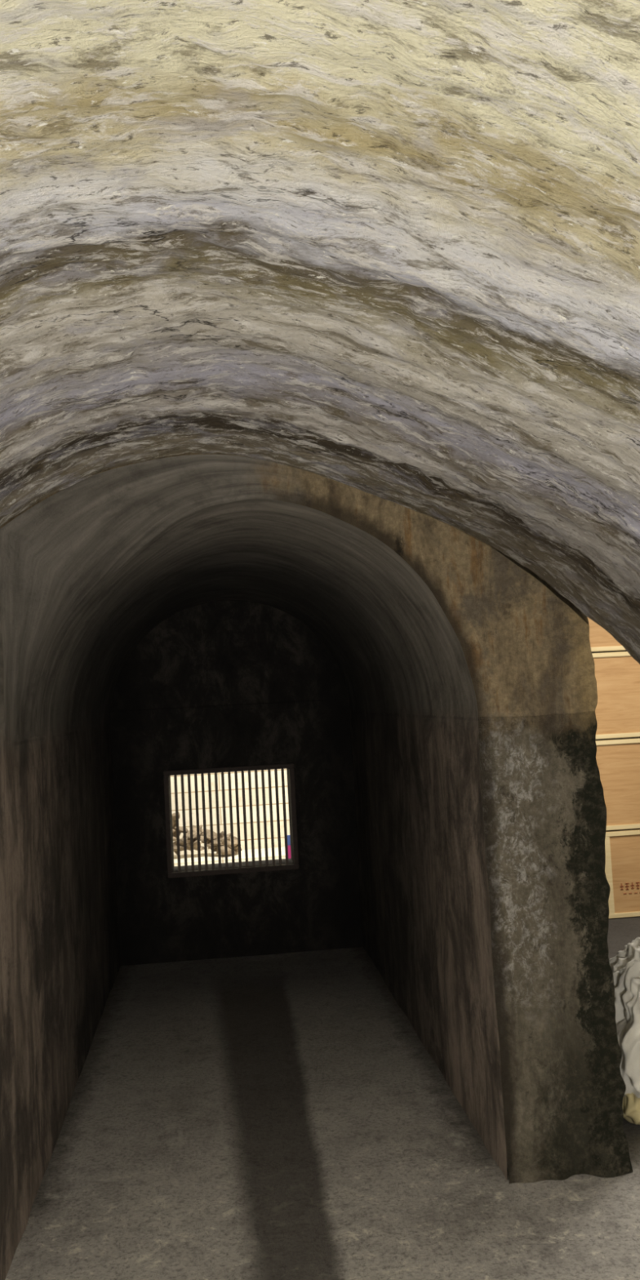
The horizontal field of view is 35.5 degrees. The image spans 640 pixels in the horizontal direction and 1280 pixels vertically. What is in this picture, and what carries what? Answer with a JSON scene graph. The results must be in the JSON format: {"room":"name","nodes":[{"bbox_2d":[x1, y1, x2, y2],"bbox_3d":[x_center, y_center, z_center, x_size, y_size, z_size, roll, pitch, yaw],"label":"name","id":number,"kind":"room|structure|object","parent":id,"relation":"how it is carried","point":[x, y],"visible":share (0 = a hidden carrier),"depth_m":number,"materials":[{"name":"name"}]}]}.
{"room":"stone vaulted cellar","nodes":[
{"label":"stone vaulted cellar","id":0,"kind":"room"},
{"bbox_2d":[0,635,119,1279],"bbox_3d":[-1.282,0.803,4.056,0.510,2.071,3.831,-3,-3,-6],"label":"wall","id":1,"kind":"structure","parent":0,"point":[60,953],"depth_m":3.51,"materials":[{"name":"stone"}]},
{"bbox_2d":[173,847,285,866],"bbox_3d":[-0.581,1.950,8.597,5.500,0.230,0.540,-3,-3,-6],"label":"ground","id":2,"kind":"structure","parent":0,"point":[276,849],"depth_m":8.46,"materials":[{"name":"grey concrete"}]},
{"bbox_2d":[110,599,362,966],"bbox_3d":[-0.525,0.762,6.150,1.704,2.322,0.224,-3,-3,-6],"label":"wall","id":3,"kind":"structure","parent":0,"point":[220,682],"depth_m":6.04,"materials":[{"name":"concrete"}]},
{"bbox_2d":[163,763,298,878],"bbox_3d":[-0.533,1.082,6.019,0.781,0.631,0.060,-3,-3,-6],"label":"window","id":4,"kind":"structure","parent":3,"relation":"in","point":[166,773],"depth_m":5.99,"materials":[{"name":"paint"}]},
{"bbox_2d":[173,768,288,871],"bbox_3d":[-0.533,1.082,6.019,0.661,0.575,0.016,-3,-3,-6],"label":"bars","id":5,"kind":"object","parent":4,"relation":"attached to","point":[275,770],"visible":1,"depth_m":6.01,"materials":[{"name":"metal"}]},
{"bbox_2d":[0,453,597,745],"bbox_3d":[-0.207,-0.060,4.617,1.845,0.870,3.052,-3,-3,-6],"label":"ceiling","id":6,"kind":"structure","parent":0,"point":[415,614],"depth_m":3.30,"materials":[{"name":"paint"}]},
{"bbox_2d":[0,453,611,635],"bbox_3d":[-0.047,0.221,2.913,4.049,2.959,0.027,-3,-3,-6],"label":"wall","id":7,"kind":"structure","parent":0,"point":[189,454],"depth_m":2.90,"materials":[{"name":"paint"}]},
{"bbox_2d":[0,0,639,663],"bbox_3d":[0.278,0.371,-0.045,2.660,2.274,5.909,-3,-3,-6],"label":"ceiling","id":8,"kind":"structure","parent":0,"point":[389,250],"depth_m":1.49,"materials":[{"name":"natural layered rock"}]},
{"bbox_2d":[4,916,639,1279],"bbox_3d":[1.699,1.552,2.190,6.305,0.013,10.405,-3,-3,-6],"label":"floor","id":9,"kind":"structure","parent":0,"point":[277,1116],"depth_m":3.30,"materials":[{"name":"concrete"}]},
{"bbox_2d":[441,523,633,1182],"bbox_3d":[0.496,0.609,5.176,0.404,2.412,4.161,-3,-3,-6],"label":"wall","id":10,"kind":"structure","parent":9,"relation":"on","point":[562,1084],"depth_m":3.13,"materials":[{"name":"stone"}]},
{"bbox_2d":[604,828,639,919],"bbox_3d":[2.462,1.508,6.832,1.330,0.550,0.650,-3,-3,-6],"label":"crate","id":11,"kind":"object","parent":9,"relation":"on","point":[622,846],"visible":0.59,"depth_m":6.46,"materials":[{"name":"brown wood"}]},
{"bbox_2d":[595,737,639,831],"bbox_3d":[2.268,0.943,6.850,1.580,0.580,0.650,-3,-3,-6],"label":"crate","id":12,"kind":"object","parent":11,"relation":"on","point":[617,759],"visible":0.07,"depth_m":6.50,"materials":[{"name":"brown wood"}]},
{"bbox_2d":[591,651,639,739],"bbox_3d":[2.258,0.364,6.887,1.580,0.560,0.650,-3,-3,-6],"label":"crate","id":13,"kind":"object","parent":12,"relation":"on","point":[617,710],"visible":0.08,"depth_m":6.54,"materials":[{"name":"brown wood"}]},
{"bbox_2d":[588,617,626,653],"bbox_3d":[2.188,-0.198,6.917,1.580,0.550,0.650,-3,-3,-6],"label":"crate","id":14,"kind":"object","parent":13,"relation":"on","point":[601,641],"visible":0.02,"depth_m":6.55,"materials":[{"name":"brown wood"}]},
{"bbox_2d":[610,937,639,1124],"bbox_3d":[1.337,1.315,3.571,0.807,0.658,0.731,-3,-3,0],"label":"rock","id":15,"kind":"object","parent":9,"relation":"on","point":[625,965],"visible":0.44,"depth_m":3.44,"materials":[{"name":"grey stone"}]},
{"bbox_2d":[350,711,506,1179],"bbox_3d":[0.379,1.057,4.616,0.015,1.462,3.029,-3,-3,-6],"label":"wall","id":16,"kind":"structure","parent":0,"point":[425,926],"depth_m":3.93,"materials":[{"name":"stone"}]},
{"bbox_3d":[-0.464,2.031,7.541,6.500,0.070,2.670,-3,-3,-6],"label":"ground","id":17,"kind":"structure","parent":0,"visible":0},
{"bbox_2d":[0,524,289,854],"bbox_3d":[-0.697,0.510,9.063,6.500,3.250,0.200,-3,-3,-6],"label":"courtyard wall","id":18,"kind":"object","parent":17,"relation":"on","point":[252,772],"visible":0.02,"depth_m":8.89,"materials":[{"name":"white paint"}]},
{"bbox_2d":[172,812,241,855],"bbox_3d":[-1.161,1.661,8.557,0.972,0.397,0.284,-3,-3,-6],"label":"rubble pile","id":19,"kind":"object","parent":17,"relation":"on","point":[174,824],"visible":0.37,"depth_m":8.50,"materials":[{"name":"stone"}]},
{"bbox_2d":[287,835,291,858],"bbox_3d":[-0.234,1.804,8.134,0.075,0.430,0.030,-3,-3,-6],"label":"printed banner","id":20,"kind":"object","parent":17,"relation":"on","point":[288,836],"visible":0.07,"depth_m":8.12,"materials":[{"name":"fabric"}]}
]}

